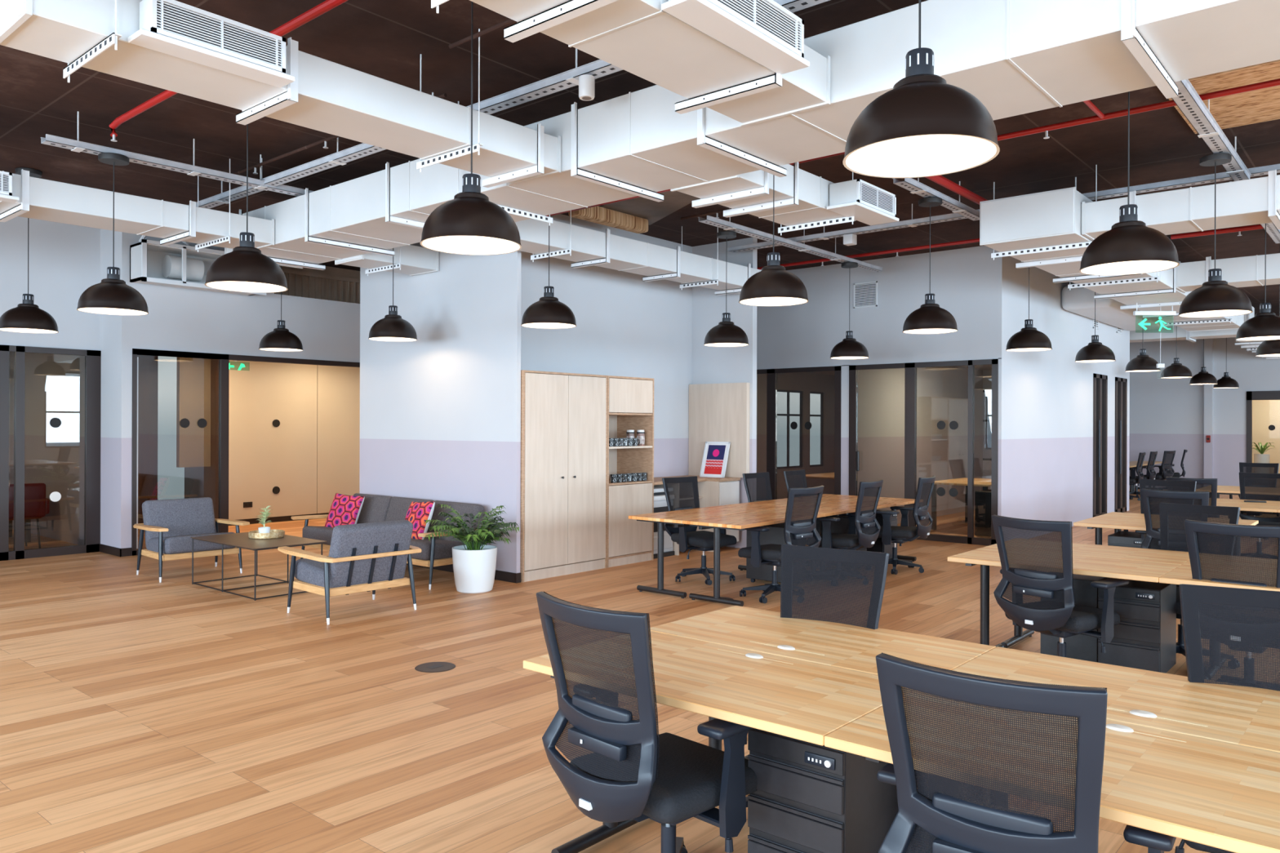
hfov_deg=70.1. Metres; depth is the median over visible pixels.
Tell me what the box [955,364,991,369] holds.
ceiling
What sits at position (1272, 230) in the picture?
cable tray
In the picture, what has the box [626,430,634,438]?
storage jar
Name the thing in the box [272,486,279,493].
marker
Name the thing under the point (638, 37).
air duct
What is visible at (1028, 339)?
pendant lamp
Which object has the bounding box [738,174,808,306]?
pendant lamp
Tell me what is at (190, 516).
cushion
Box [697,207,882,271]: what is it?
cable tray
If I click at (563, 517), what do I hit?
storage cabinet
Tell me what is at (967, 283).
wall
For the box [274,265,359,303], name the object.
wall clerestory slats
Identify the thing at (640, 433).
storage jar
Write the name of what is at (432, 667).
floor outlet
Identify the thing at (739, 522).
desk
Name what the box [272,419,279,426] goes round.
marker
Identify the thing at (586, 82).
ceiling speaker
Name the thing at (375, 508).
cushion
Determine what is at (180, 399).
door
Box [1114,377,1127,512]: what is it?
door
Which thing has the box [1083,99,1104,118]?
pipe
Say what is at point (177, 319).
wall
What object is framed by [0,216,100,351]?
wall
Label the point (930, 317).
pendant lamp
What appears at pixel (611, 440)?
cup
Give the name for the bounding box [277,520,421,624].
armchair
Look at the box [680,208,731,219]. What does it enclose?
pipe
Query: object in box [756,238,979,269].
pipe
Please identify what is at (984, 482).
meeting table
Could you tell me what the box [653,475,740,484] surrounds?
countertop
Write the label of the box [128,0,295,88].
air vent
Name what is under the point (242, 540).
coffee table
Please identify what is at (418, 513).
throw cushion
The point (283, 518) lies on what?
baseboard
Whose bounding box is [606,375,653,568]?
tall cabinet
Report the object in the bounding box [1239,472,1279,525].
office chair
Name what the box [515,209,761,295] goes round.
air duct
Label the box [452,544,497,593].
pot
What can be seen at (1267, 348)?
pendant lamp
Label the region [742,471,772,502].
office chair
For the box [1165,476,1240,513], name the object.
office chair
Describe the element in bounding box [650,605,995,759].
desk
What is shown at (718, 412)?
panel
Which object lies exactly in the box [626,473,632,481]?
mug
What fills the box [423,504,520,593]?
potted palm
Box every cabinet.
[520,369,607,582]
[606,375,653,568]
[653,475,740,555]
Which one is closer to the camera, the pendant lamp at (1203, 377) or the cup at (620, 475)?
the cup at (620, 475)
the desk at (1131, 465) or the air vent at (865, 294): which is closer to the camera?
the air vent at (865, 294)
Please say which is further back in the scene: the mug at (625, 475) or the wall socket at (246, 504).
the wall socket at (246, 504)
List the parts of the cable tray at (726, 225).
hanging rod, hanging rod, hanging rod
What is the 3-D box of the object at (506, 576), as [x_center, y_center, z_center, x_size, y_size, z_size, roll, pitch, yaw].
[-2.346,1.563,10.317,2.892,0.100,0.064,0,0,41]
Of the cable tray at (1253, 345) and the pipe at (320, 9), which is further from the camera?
the cable tray at (1253, 345)
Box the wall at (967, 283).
[756,245,1004,516]
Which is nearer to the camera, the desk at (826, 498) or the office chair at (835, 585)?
the office chair at (835, 585)
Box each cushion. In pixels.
[142,497,216,548]
[146,532,235,554]
[294,555,328,586]
[302,525,333,545]
[324,493,364,527]
[328,520,413,587]
[353,493,391,524]
[385,496,434,521]
[404,501,435,539]
[409,537,465,560]
[425,500,484,543]
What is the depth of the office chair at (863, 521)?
9.27 m
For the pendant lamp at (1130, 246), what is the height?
1.258 m
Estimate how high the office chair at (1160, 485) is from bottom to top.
1.088 m
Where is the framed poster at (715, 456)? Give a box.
[699,441,730,477]
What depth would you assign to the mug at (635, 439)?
10.85 m
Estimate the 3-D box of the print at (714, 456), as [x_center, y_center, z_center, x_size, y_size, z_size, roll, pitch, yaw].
[0.997,0.451,12.144,0.270,0.400,0.002,0,-17,39]
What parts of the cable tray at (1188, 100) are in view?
hanging rod, hanging rod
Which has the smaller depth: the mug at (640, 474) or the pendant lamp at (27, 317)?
the pendant lamp at (27, 317)
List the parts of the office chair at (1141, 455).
seat, panel, frame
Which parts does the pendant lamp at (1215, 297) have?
cord, lamp shade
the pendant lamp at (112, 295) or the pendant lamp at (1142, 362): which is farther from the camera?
the pendant lamp at (1142, 362)
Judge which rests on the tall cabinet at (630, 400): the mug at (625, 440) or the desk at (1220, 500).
the mug at (625, 440)
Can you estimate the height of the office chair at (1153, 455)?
1.067 m
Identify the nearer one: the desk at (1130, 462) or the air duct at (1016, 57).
the air duct at (1016, 57)
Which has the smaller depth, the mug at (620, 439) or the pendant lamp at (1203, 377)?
the mug at (620, 439)
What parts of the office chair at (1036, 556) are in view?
frame, panel, seat, armrest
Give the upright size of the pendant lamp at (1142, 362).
1.570 m
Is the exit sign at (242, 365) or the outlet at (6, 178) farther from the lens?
the exit sign at (242, 365)
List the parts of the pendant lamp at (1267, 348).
lamp shade, cord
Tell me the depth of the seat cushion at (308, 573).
7.74 m
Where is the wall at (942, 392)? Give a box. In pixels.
[857,366,991,524]
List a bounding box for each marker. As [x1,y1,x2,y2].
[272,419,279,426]
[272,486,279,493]
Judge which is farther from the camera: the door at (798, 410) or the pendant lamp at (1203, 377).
the pendant lamp at (1203, 377)
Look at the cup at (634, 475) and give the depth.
10.84 m
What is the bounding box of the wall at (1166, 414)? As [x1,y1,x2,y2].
[1128,337,1279,488]
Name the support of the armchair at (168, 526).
on the floor
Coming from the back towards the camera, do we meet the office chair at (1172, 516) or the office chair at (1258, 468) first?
the office chair at (1258, 468)
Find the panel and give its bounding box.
[688,382,750,477]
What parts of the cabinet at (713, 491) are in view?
door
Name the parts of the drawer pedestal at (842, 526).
drawer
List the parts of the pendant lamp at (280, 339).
lamp shade, cord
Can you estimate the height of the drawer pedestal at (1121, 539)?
0.600 m
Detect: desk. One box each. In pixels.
[523,631,882,852]
[628,503,786,598]
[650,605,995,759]
[682,507,845,606]
[742,493,857,506]
[819,497,916,561]
[824,706,1279,852]
[947,546,1181,647]
[952,646,1279,752]
[986,542,1189,648]
[1073,516,1146,545]
[1096,511,1258,533]
[1128,461,1162,491]
[1128,463,1147,492]
[1159,564,1279,591]
[1216,498,1279,505]
[1216,502,1279,513]
[1217,485,1239,498]
[1217,488,1239,495]
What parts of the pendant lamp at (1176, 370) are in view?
lamp shade, cord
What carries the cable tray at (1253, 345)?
hanging from the ceiling at (385, 39)
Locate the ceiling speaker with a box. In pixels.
[578,74,595,100]
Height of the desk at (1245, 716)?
0.749 m
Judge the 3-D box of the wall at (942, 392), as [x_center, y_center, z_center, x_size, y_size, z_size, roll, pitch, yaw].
[4.542,0.134,16.523,5.330,3.000,5.680,0,0,41]
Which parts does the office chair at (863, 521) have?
armrest, seat, armrest, panel, frame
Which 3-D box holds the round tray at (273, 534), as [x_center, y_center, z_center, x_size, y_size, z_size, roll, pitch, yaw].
[-3.774,1.099,9.223,0.340,0.062,0.340,0,0,41]
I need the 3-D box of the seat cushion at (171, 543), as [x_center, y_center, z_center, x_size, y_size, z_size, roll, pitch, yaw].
[-4.822,1.266,9.823,0.610,0.228,0.724,0,0,44]
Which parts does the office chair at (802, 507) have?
seat, armrest, panel, frame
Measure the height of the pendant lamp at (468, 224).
1.570 m
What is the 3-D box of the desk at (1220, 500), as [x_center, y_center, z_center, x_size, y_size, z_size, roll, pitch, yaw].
[7.020,1.271,10.968,1.260,0.742,0.698,0,0,41]
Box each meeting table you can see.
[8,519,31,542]
[931,477,991,529]
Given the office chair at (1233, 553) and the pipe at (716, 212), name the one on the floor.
the office chair at (1233, 553)
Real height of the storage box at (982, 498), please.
0.660 m
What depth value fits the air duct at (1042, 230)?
9.01 m
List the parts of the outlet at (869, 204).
grille frame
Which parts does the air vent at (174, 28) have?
grille frame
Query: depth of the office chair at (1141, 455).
20.03 m
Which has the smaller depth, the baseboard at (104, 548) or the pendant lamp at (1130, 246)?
the pendant lamp at (1130, 246)
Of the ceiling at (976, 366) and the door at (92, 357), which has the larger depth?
the ceiling at (976, 366)
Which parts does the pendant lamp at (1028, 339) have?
lamp shade, cord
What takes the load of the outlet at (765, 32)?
attached to the air duct at (638, 37)
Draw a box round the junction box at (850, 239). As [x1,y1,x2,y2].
[843,233,857,245]
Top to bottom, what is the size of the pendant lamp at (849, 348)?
1.258 m
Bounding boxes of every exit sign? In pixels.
[228,360,249,370]
[1133,302,1176,333]
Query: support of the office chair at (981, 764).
on the floor
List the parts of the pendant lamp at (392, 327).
lamp shade, cord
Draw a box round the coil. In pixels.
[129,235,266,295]
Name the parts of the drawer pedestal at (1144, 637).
drawer, drawer, drawer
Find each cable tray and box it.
[40,111,314,196]
[195,0,830,208]
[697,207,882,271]
[728,164,1279,252]
[892,177,979,220]
[1171,79,1251,181]
[1229,181,1279,244]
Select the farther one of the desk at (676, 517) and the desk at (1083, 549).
the desk at (676, 517)
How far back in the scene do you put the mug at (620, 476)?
10.63 m
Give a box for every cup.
[608,438,613,446]
[613,438,618,446]
[617,474,622,482]
[632,438,637,445]
[632,473,637,481]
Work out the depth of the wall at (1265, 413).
24.27 m
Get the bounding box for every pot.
[255,506,272,533]
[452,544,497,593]
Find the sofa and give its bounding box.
[291,493,484,590]
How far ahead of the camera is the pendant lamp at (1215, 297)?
7.21 m
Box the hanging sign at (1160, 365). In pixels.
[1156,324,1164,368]
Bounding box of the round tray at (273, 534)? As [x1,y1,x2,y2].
[248,529,284,539]
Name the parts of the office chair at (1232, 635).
seat, frame, panel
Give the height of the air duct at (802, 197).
0.790 m
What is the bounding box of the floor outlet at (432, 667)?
[414,662,455,672]
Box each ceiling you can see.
[0,0,1279,316]
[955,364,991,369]
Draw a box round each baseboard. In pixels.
[99,543,132,556]
[228,512,328,525]
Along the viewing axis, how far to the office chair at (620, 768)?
2.86 m
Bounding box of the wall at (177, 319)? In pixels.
[100,228,359,548]
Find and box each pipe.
[108,0,347,142]
[219,93,447,181]
[448,18,515,48]
[545,151,844,216]
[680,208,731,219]
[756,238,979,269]
[925,174,988,204]
[997,78,1279,141]
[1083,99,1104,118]
[1170,224,1263,239]
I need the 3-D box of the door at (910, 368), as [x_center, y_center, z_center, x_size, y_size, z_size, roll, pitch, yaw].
[4.007,0.363,13.078,2.215,2.540,0.110,0,0,41]
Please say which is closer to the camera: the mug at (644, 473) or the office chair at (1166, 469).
the mug at (644, 473)
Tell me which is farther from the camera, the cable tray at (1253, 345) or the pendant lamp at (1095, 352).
the cable tray at (1253, 345)
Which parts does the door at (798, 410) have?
pane, pane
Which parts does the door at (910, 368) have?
lock plate, pane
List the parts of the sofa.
leg, armrest, seat rail, leg, armrest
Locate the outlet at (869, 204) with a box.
[826,178,898,225]
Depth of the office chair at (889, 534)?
10.04 m
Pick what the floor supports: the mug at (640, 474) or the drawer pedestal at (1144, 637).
the drawer pedestal at (1144, 637)
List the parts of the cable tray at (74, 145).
hanging rod, hanging rod, hanging rod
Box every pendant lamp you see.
[0,167,58,333]
[76,152,148,315]
[204,124,288,293]
[258,266,302,351]
[368,248,417,342]
[420,0,521,255]
[520,214,576,328]
[703,231,748,346]
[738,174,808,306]
[830,262,868,359]
[842,0,999,177]
[902,196,957,333]
[1005,266,1052,351]
[1075,292,1115,362]
[1079,91,1179,275]
[1124,348,1160,372]
[1160,326,1192,377]
[1177,152,1253,317]
[1189,338,1217,384]
[1213,372,1239,388]
[1235,223,1279,340]
[1255,248,1279,356]
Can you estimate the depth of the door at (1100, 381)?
16.07 m
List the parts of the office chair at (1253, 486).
seat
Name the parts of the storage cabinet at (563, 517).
door, door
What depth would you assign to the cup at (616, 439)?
10.58 m
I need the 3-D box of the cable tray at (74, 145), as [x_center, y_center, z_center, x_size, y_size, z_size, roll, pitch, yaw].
[-3.790,-2.339,8.023,0.134,0.306,2.540,0,0,41]
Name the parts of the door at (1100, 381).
pane, pull handle, pane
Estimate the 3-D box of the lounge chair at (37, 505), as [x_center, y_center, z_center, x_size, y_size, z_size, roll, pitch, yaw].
[-8.095,1.165,11.680,0.660,0.861,0.780,0,0,41]
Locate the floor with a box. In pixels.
[0,488,1240,852]
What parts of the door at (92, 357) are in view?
pane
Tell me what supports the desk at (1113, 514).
on the floor
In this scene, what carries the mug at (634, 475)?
on the tall cabinet at (630, 400)
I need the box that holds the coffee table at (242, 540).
[190,532,327,600]
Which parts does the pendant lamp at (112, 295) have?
lamp shade, cord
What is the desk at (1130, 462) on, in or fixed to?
on the floor
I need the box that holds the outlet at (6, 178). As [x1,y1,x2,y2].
[0,170,19,203]
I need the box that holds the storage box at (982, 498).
[974,489,991,536]
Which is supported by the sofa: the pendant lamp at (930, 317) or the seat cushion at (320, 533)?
the seat cushion at (320, 533)
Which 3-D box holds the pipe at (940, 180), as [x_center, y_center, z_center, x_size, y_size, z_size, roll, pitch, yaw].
[3.094,-2.300,8.873,0.080,0.076,2.500,0,0,41]
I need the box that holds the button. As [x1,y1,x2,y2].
[1206,435,1210,442]
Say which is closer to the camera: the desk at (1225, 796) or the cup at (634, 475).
the desk at (1225, 796)
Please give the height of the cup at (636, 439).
0.095 m
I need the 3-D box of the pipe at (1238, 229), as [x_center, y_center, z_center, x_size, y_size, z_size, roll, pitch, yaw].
[8.081,-2.260,9.674,4.300,0.102,0.056,0,0,41]
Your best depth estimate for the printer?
11.24 m
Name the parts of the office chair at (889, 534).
armrest, seat, armrest, panel, frame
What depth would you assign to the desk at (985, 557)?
5.96 m
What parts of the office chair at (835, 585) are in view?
panel, frame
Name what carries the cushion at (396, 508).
on the sofa
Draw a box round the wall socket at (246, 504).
[243,502,252,507]
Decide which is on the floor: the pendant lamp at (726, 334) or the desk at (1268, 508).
the desk at (1268, 508)
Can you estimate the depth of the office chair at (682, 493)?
9.67 m
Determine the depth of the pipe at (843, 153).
9.23 m
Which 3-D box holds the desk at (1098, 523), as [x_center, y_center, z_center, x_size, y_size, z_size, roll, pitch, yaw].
[4.687,1.264,8.240,1.260,0.742,0.703,0,0,41]
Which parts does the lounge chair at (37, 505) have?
seat, leg, backrest, leg, armrest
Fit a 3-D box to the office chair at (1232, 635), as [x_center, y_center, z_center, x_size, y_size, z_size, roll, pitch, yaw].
[1.976,1.093,2.847,0.696,1.067,0.702,0,0,31]
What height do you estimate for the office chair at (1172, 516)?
1.067 m
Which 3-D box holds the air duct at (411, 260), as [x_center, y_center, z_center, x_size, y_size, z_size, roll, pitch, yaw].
[-2.767,-2.079,10.001,0.655,0.820,0.994,0,0,41]
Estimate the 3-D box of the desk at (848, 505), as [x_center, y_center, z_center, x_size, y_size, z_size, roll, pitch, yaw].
[2.527,1.257,10.453,0.658,0.742,1.938,0,0,41]
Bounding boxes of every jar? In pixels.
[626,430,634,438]
[636,430,644,445]
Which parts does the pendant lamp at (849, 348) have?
lamp shade, cord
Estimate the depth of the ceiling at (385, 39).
7.67 m
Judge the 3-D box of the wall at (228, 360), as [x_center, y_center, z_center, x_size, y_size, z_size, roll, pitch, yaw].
[-7.722,0.221,14.028,1.130,2.750,2.290,0,0,41]
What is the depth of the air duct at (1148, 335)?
17.71 m
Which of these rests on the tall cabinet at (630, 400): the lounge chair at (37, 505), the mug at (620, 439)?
the mug at (620, 439)
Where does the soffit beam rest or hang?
attached to the ceiling at (385, 39)
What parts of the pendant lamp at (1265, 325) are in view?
lamp shade, cord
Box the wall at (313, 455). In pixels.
[228,360,359,519]
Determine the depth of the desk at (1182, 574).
5.25 m
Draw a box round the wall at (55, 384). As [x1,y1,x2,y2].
[8,351,84,545]
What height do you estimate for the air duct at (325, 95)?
0.790 m
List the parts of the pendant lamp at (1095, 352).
cord, lamp shade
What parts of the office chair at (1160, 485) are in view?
panel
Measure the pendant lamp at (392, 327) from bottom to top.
1.570 m
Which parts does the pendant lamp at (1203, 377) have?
lamp shade, cord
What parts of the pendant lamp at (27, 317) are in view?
cord, lamp shade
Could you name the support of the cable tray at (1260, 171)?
hanging from the ceiling at (385, 39)
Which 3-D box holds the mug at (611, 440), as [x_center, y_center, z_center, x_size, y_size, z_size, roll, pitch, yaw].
[-0.334,0.194,10.559,0.102,0.095,0.082,0,0,-22]
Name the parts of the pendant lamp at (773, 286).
lamp shade, cord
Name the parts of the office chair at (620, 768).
frame, panel, seat, armrest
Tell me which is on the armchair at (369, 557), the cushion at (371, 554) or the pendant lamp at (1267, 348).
the cushion at (371, 554)
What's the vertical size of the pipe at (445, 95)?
0.078 m
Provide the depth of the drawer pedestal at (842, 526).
10.26 m
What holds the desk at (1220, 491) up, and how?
on the floor
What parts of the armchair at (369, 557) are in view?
leg, armrest, leg, seat rail, rail, leg, armrest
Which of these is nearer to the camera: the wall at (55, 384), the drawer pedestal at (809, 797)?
the drawer pedestal at (809, 797)
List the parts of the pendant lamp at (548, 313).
lamp shade, cord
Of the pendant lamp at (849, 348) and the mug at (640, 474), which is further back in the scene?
the pendant lamp at (849, 348)
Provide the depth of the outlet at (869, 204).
7.40 m
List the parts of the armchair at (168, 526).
leg, armrest, leg, seat rail, leg, armrest, leg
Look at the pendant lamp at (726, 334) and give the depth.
10.11 m
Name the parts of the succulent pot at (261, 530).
stem, pot, stem, stem, stem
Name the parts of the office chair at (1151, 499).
armrest, panel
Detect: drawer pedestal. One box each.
[746,523,786,582]
[747,728,898,852]
[816,515,866,551]
[866,509,897,559]
[1040,573,1110,662]
[1097,577,1176,673]
[1107,530,1142,548]
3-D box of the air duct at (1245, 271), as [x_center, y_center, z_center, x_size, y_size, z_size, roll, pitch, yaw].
[9.575,-2.065,9.557,6.876,0.770,0.705,0,0,41]
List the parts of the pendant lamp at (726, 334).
lamp shade, cord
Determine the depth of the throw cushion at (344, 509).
10.54 m
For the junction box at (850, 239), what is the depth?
10.61 m
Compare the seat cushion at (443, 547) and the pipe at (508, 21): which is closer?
the pipe at (508, 21)
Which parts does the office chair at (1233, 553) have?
panel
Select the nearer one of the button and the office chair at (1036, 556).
the office chair at (1036, 556)
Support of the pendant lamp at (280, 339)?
hanging from the ceiling at (385, 39)
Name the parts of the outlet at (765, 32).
grille frame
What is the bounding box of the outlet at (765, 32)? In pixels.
[661,0,809,74]
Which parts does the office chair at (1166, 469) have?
seat, armrest, panel, frame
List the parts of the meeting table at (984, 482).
leg, leg, leg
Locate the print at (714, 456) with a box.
[703,444,725,474]
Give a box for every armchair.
[133,497,249,582]
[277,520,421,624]
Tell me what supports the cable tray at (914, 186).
hanging from the ceiling at (385, 39)
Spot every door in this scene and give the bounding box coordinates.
[0,344,101,560]
[131,348,359,555]
[756,365,841,499]
[848,359,998,546]
[1093,373,1107,517]
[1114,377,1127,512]
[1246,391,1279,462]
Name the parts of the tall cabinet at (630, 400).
panel, door, shelf, door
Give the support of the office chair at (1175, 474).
on the floor
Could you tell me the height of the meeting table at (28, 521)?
0.750 m
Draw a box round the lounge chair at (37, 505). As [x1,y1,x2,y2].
[8,483,49,548]
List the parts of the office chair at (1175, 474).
seat, frame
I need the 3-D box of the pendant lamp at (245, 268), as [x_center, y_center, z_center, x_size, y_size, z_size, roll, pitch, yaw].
[-2.602,-1.703,6.045,0.507,1.570,0.507,0,0,41]
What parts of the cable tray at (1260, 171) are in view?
hanging rod, hanging rod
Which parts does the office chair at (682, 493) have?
frame, panel, armrest, seat, armrest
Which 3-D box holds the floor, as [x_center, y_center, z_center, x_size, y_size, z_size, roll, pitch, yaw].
[3.877,1.692,13.389,22.900,0.120,33.800,0,0,41]
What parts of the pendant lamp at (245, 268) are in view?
lamp shade, cord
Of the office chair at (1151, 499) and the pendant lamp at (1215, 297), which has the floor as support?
the office chair at (1151, 499)
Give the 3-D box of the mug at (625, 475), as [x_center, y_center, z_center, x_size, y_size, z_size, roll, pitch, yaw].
[-0.186,0.615,10.748,0.082,0.095,0.102,0,0,18]
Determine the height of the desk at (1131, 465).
0.742 m
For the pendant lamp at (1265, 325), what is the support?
hanging from the ceiling at (385, 39)
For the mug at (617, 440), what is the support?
on the tall cabinet at (630, 400)
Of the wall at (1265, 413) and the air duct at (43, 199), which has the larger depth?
the wall at (1265, 413)
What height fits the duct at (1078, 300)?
0.390 m
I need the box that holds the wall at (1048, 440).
[982,256,1129,526]
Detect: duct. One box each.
[0,0,560,187]
[0,158,275,252]
[224,0,1279,270]
[334,244,439,275]
[431,0,830,126]
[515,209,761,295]
[670,161,855,235]
[979,164,1244,331]
[1062,285,1167,330]
[1080,169,1279,240]
[1129,306,1254,342]
[1176,253,1279,293]
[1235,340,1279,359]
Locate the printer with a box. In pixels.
[653,486,674,558]
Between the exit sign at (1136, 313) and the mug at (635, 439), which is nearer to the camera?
the mug at (635, 439)
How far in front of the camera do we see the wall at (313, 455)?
15.35 m
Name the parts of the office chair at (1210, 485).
frame, panel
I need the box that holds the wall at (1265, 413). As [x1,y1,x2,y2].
[1252,400,1279,473]
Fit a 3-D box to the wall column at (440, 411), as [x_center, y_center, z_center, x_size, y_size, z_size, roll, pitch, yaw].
[-1.136,-0.434,11.735,2.880,4.100,3.760,0,0,41]
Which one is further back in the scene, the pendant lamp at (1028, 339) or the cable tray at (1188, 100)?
the pendant lamp at (1028, 339)
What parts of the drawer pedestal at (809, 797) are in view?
drawer, drawer, drawer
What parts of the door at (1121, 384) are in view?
pane, pull handle, pane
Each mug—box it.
[608,438,616,446]
[609,474,619,482]
[613,438,621,446]
[617,474,624,482]
[618,438,623,446]
[620,473,627,482]
[622,438,628,446]
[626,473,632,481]
[627,438,635,446]
[632,438,639,445]
[632,473,639,481]
[635,472,644,480]
[642,472,647,480]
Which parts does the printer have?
scanner lid, panel, paper drawer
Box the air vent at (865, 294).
[853,280,877,308]
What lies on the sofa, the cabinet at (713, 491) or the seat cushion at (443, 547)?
the seat cushion at (443, 547)
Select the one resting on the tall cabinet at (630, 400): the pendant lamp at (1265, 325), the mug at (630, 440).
the mug at (630, 440)
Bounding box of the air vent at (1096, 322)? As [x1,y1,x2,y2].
[1093,319,1098,329]
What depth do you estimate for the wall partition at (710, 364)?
12.22 m
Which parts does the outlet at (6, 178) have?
grille frame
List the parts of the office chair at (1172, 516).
seat, panel, frame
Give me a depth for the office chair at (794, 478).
11.47 m
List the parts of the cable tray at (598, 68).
hanging rod, hanging rod, hanging rod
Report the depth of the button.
23.03 m
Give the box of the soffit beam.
[568,205,648,233]
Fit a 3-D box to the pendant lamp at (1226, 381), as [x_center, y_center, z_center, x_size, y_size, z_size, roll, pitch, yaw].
[13.448,-1.653,20.925,0.507,1.570,0.507,0,0,41]
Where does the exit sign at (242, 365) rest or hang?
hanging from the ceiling
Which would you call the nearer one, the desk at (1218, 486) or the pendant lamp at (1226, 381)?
the desk at (1218, 486)
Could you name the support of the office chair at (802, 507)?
on the floor
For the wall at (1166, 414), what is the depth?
23.33 m
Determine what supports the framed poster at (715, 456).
on the cabinet at (713, 491)
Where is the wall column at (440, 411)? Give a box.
[359,213,692,573]
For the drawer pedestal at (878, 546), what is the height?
0.600 m
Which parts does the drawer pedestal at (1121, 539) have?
drawer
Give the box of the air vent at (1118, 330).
[1116,327,1121,333]
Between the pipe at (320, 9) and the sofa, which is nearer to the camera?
the pipe at (320, 9)
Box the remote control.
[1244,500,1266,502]
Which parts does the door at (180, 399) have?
pane, header rail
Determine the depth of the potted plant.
23.09 m
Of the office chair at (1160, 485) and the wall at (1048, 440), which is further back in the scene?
the wall at (1048, 440)
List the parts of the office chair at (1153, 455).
armrest, seat, panel, frame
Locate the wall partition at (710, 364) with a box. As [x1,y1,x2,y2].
[691,237,757,548]
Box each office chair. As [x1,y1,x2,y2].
[536,591,757,852]
[662,475,737,585]
[737,485,823,603]
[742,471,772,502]
[744,544,888,807]
[783,469,807,491]
[809,480,883,550]
[869,475,935,574]
[875,653,1176,852]
[991,515,1128,657]
[1123,479,1196,531]
[1128,451,1157,497]
[1128,452,1146,500]
[1135,488,1208,549]
[1138,450,1175,494]
[1155,449,1187,477]
[1159,502,1239,656]
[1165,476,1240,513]
[1174,583,1279,852]
[1184,519,1279,587]
[1229,462,1279,499]
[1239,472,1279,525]
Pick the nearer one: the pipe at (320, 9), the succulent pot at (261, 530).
the pipe at (320, 9)
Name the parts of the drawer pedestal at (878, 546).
drawer, drawer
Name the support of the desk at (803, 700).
on the floor
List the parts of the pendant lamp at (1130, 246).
cord, lamp shade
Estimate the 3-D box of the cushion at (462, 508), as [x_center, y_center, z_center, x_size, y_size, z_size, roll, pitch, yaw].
[-1.998,1.085,9.727,0.777,0.533,0.263,0,0,41]
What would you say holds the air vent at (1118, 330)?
in the wall at (1048, 440)
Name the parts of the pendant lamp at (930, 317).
lamp shade, cord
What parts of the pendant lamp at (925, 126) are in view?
cord, lamp shade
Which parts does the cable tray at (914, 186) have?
hanging rod, hanging rod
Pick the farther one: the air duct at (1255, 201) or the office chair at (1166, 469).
the office chair at (1166, 469)
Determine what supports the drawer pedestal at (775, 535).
on the floor
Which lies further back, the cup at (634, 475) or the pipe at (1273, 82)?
the cup at (634, 475)
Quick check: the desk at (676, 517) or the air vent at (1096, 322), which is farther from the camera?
the air vent at (1096, 322)
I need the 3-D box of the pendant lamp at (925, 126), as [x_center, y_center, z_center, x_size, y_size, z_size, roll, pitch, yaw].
[0.948,-1.692,3.088,0.507,1.570,0.507,0,0,41]
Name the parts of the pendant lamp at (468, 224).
lamp shade, cord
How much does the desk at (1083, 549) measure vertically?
0.742 m
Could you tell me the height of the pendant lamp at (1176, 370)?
1.570 m
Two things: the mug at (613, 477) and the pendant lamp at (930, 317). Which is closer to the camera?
the pendant lamp at (930, 317)
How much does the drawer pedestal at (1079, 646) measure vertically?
0.600 m
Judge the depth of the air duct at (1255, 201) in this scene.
7.86 m
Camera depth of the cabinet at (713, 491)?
11.79 m
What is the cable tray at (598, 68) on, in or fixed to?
hanging from the ceiling at (385, 39)

